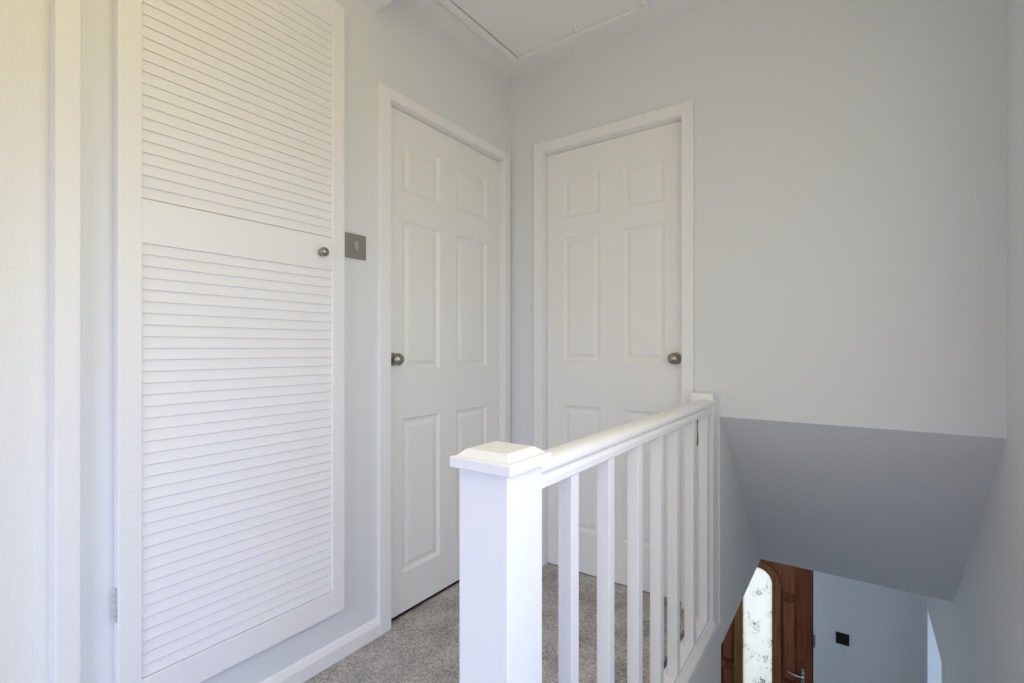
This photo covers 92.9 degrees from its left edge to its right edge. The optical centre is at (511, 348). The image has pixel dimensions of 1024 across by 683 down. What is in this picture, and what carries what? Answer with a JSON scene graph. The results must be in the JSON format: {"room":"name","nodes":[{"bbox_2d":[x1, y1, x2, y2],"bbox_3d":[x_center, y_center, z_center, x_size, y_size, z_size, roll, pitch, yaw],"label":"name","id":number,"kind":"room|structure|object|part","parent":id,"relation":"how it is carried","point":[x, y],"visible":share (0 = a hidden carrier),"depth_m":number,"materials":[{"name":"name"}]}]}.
{"room":"stair landing","nodes":[
{"label":"stair landing","id":0,"kind":"room"},
{"bbox_2d":[81,0,510,682],"bbox_3d":[-1.193,-0.100,1.025,0.160,2.608,4.090,0,0,35],"label":"wall","id":1,"kind":"structure","parent":0,"point":[397,46],"depth_m":1.73,"materials":[{"name":"white paint"}]},
{"bbox_2d":[0,0,47,682],"bbox_3d":[-1.289,0.060,0.829,0.034,2.032,0.734,0,0,35],"label":"door","id":2,"kind":"structure","parent":1,"relation":"in","point":[23,23],"depth_m":1.08,"materials":[{"name":"white paint"}]},
{"bbox_2d":[48,0,80,682],"bbox_3d":[-1.287,0.044,0.826,0.118,2.083,0.831,0,0,35],"label":"door frame","id":3,"kind":"structure","parent":1,"relation":"attached to","point":[64,16],"depth_m":1.11,"materials":[{"name":"white wood"}]},
{"bbox_2d":[113,0,344,682],"bbox_3d":[-0.766,-0.139,1.427,0.070,2.087,0.643,0,0,35],"label":"louvered door","id":4,"kind":"structure","parent":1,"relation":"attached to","point":[229,115],"depth_m":1.38,"materials":[{"name":"white wood"}]},
{"bbox_3d":[-0.770,-0.735,1.435,0.012,0.719,0.544,0,0,35],"label":"louvre panel","id":5,"kind":"part","parent":4,"relation":"part of","materials":[{"name":"white wood"}]},
{"bbox_3d":[-0.770,0.279,1.435,0.012,1.086,0.544,0,0,35],"label":"louvre panel","id":6,"kind":"part","parent":4,"relation":"part of","materials":[{"name":"white wood"}]},
{"bbox_3d":[-0.620,-0.318,1.602,0.034,0.031,0.031,0,0,35],"label":"knob","id":7,"kind":"part","parent":4,"relation":"part of","materials":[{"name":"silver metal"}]},
{"bbox_2d":[260,617,378,682],"bbox_3d":[-0.757,1.052,1.488,0.017,0.068,0.863,0,0,35],"label":"baseboard","id":8,"kind":"structure","parent":1,"relation":"attached to","point":[323,658],"depth_m":1.66,"materials":[{"name":"white wood"}]},
{"bbox_2d":[345,232,365,260],"bbox_3d":[-0.564,-0.369,1.762,0.013,0.089,0.088,0,0,35],"label":"light switch","id":9,"kind":"object","parent":1,"relation":"attached to","point":[355,245],"visible":0.95,"depth_m":1.76,"materials":[{"name":"silver metal"}]},
{"bbox_2d":[377,82,509,635],"bbox_3d":[-0.301,0.040,2.214,0.118,2.092,0.849,0,0,35],"label":"door frame","id":10,"kind":"structure","parent":1,"relation":"attached to","point":[387,97],"depth_m":1.86,"materials":[{"name":"white wood"}]},
{"bbox_2d":[391,106,498,620],"bbox_3d":[-0.272,0.062,2.199,0.090,2.039,0.735,0,0,35],"label":"door","id":11,"kind":"structure","parent":1,"relation":"in","point":[445,191],"depth_m":2.13,"materials":[{"name":"paint"},{"name":"metal"}]},
{"bbox_3d":[-0.450,0.043,1.915,0.052,0.050,0.050,0,0,35],"label":"knob","id":12,"kind":"part","parent":11,"relation":"part of","materials":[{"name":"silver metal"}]},
{"bbox_2d":[303,562,683,682],"bbox_3d":[-0.410,1.145,0.429,1.906,0.118,4.025,0,0,35],"label":"floor","id":13,"kind":"structure","parent":0,"point":[421,645],"depth_m":1.79,"materials":[{"name":"grey carpet"}]},
{"bbox_2d":[450,391,717,682],"bbox_3d":[0.371,0.753,1.386,0.124,1.165,1.470,0,0,35],"label":"banister","id":14,"kind":"object","parent":13,"relation":"on","point":[501,484],"visible":1,"depth_m":1.02,"materials":[{"name":"white wood"}]},
{"bbox_3d":[-0.018,0.767,0.841,0.103,1.138,0.104,0,0,35],"label":"newel post","id":15,"kind":"part","parent":14,"relation":"part of","materials":[{"name":"white wood"}]},
{"bbox_3d":[0.389,0.226,1.391,0.059,0.056,1.269,0,0,35],"label":"handrail","id":16,"kind":"part","parent":14,"relation":"part of","materials":[{"name":"white wood"}]},
{"bbox_3d":[0.395,1.077,1.387,0.070,0.058,1.269,0,0,35],"label":"rail","id":17,"kind":"part","parent":14,"relation":"part of","materials":[{"name":"white wood"}]},
{"bbox_2d":[406,0,715,80],"bbox_3d":[-0.403,-1.454,0.396,2.076,0.100,4.200,0,0,35],"label":"ceiling","id":18,"kind":"structure","parent":0,"point":[660,10],"depth_m":2.16,"materials":[{"name":"white paint"}]},
{"bbox_2d":[357,0,392,11],"bbox_3d":[0.160,-1.335,1.189,1.856,0.138,0.265,0,0,35],"label":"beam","id":19,"kind":"structure","parent":18,"relation":"attached to","point":[373,5],"depth_m":1.79,"materials":[{"name":"white paint"}]},
{"bbox_2d":[437,0,649,64],"bbox_3d":[0.084,-1.391,1.899,0.675,0.029,0.718,0,0,35],"label":"hatch","id":20,"kind":"object","parent":18,"relation":"attached to","point":[521,31],"visible":1,"depth_m":2.06,"materials":[{"name":"white paint"}]},
{"bbox_2d":[690,419,760,682],"bbox_3d":[0.660,1.930,1.797,0.100,3.312,2.495,0,0,35],"label":"wall","id":21,"kind":"structure","parent":0,"point":[740,558],"depth_m":2.09,"materials":[{"name":"white paint"}]},
{"bbox_2d":[511,0,1006,623],"bbox_3d":[0.750,-0.100,2.116,1.966,2.608,0.160,0,0,35],"label":"wall","id":22,"kind":"structure","parent":0,"point":[850,156],"depth_m":1.75,"materials":[{"name":"white paint"}]},
{"bbox_2d":[533,99,693,608],"bbox_3d":[0.459,0.030,2.275,0.782,2.112,0.118,0,0,35],"label":"door frame","id":23,"kind":"structure","parent":22,"relation":"attached to","point":[683,112],"depth_m":2.18,"materials":[{"name":"white wood"}]},
{"bbox_2d":[547,121,680,601],"bbox_3d":[0.448,0.054,2.256,0.675,2.051,0.090,0,0,35],"label":"door","id":24,"kind":"structure","parent":22,"relation":"in","point":[614,205],"depth_m":2.26,"materials":[{"name":"white paint"}]},
{"bbox_3d":[0.685,0.043,2.064,0.050,0.050,0.052,0,0,35],"label":"knob","id":25,"kind":"part","parent":24,"relation":"part of","materials":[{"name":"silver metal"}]},
{"bbox_2d":[720,417,1005,601],"bbox_3d":[1.493,0.709,2.175,0.822,0.990,1.114,0,0,35],"label":"ceiling","id":26,"kind":"structure","parent":0,"point":[894,509],"depth_m":2.00,"materials":[{"name":"white paint"}]},
{"bbox_2d":[813,571,920,682],"bbox_3d":[2.078,2.395,4.215,2.230,2.382,0.200,0,0,35],"label":"wall","id":27,"kind":"structure","parent":0,"point":[882,624],"depth_m":3.68,"materials":[{"name":"white paint"}]},
{"bbox_2d":[721,559,812,682],"bbox_3d":[2.075,2.585,4.111,0.804,2.002,0.154,0,0,35],"label":"door","id":28,"kind":"structure","parent":27,"relation":"in","point":[769,637],"depth_m":4.03,"materials":[{"name":"brown wood"}]},
{"bbox_3d":[1.886,2.956,4.239,0.122,0.340,0.023,0,0,35],"label":"raised panel","id":29,"kind":"part","parent":28,"relation":"part of","materials":[{"name":"brown wood"}]},
{"bbox_3d":[1.886,2.390,4.239,0.122,0.652,0.023,0,0,35],"label":"raised panel","id":30,"kind":"part","parent":28,"relation":"part of","materials":[{"name":"brown wood"}]},
{"bbox_3d":[2.072,2.473,4.110,0.239,1.282,0.006,0,0,35],"label":"glass pane","id":31,"kind":"part","parent":28,"relation":"part of","materials":[{"name":"white glass"}]},
{"bbox_3d":[2.067,2.463,4.103,0.355,1.378,0.056,0,0,35],"label":"arch moulding","id":32,"kind":"part","parent":28,"relation":"part of","materials":[{"name":"brown wood"}]},
{"bbox_3d":[2.191,1.853,4.028,0.288,0.285,0.018,0,0,35],"label":"raised panel","id":33,"kind":"part","parent":28,"relation":"part of","materials":[{"name":"brown wood"}]},
{"bbox_3d":[2.256,2.390,3.977,0.123,0.652,0.023,0,0,35],"label":"raised panel","id":34,"kind":"part","parent":28,"relation":"part of","materials":[{"name":"brown wood"}]},
{"bbox_3d":[2.276,2.610,3.902,0.107,0.026,0.046,0,0,35],"label":"lever","id":35,"kind":"part","parent":28,"relation":"part of","materials":[{"name":"silver metal"}]},
{"bbox_3d":[2.328,2.664,3.899,0.027,0.200,0.009,0,0,35],"label":"handle plate","id":36,"kind":"part","parent":28,"relation":"part of","materials":[{"name":"silver metal"}]},
{"bbox_3d":[2.103,2.585,4.152,0.804,2.002,0.054,0,0,35],"label":"frame","id":37,"kind":"part","parent":28,"relation":"part of","materials":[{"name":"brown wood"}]},
{"bbox_2d":[836,631,848,645],"bbox_3d":[2.546,2.239,3.753,0.086,0.088,0.012,0,0,35],"label":"hall light switch","id":38,"kind":"object","parent":27,"relation":"attached to","point":[841,638],"visible":1,"depth_m":3.75,"materials":[{"name":"black plastic"}]},
{"bbox_2d":[921,0,1023,682],"bbox_3d":[1.169,1.091,0.912,0.110,4.990,6.640,0,0,35],"label":"wall","id":39,"kind":"structure","parent":0,"point":[979,634],"depth_m":1.47,"materials":[{"name":"white paint"}]},
{"bbox_2d":[927,605,941,682],"bbox_3d":[2.552,2.628,2.861,0.112,1.915,0.680,0,0,35],"label":"door frame","id":40,"kind":"structure","parent":39,"relation":"attached to","point":[934,659],"depth_m":3.14,"materials":[{"name":"white wood"}]}
]}

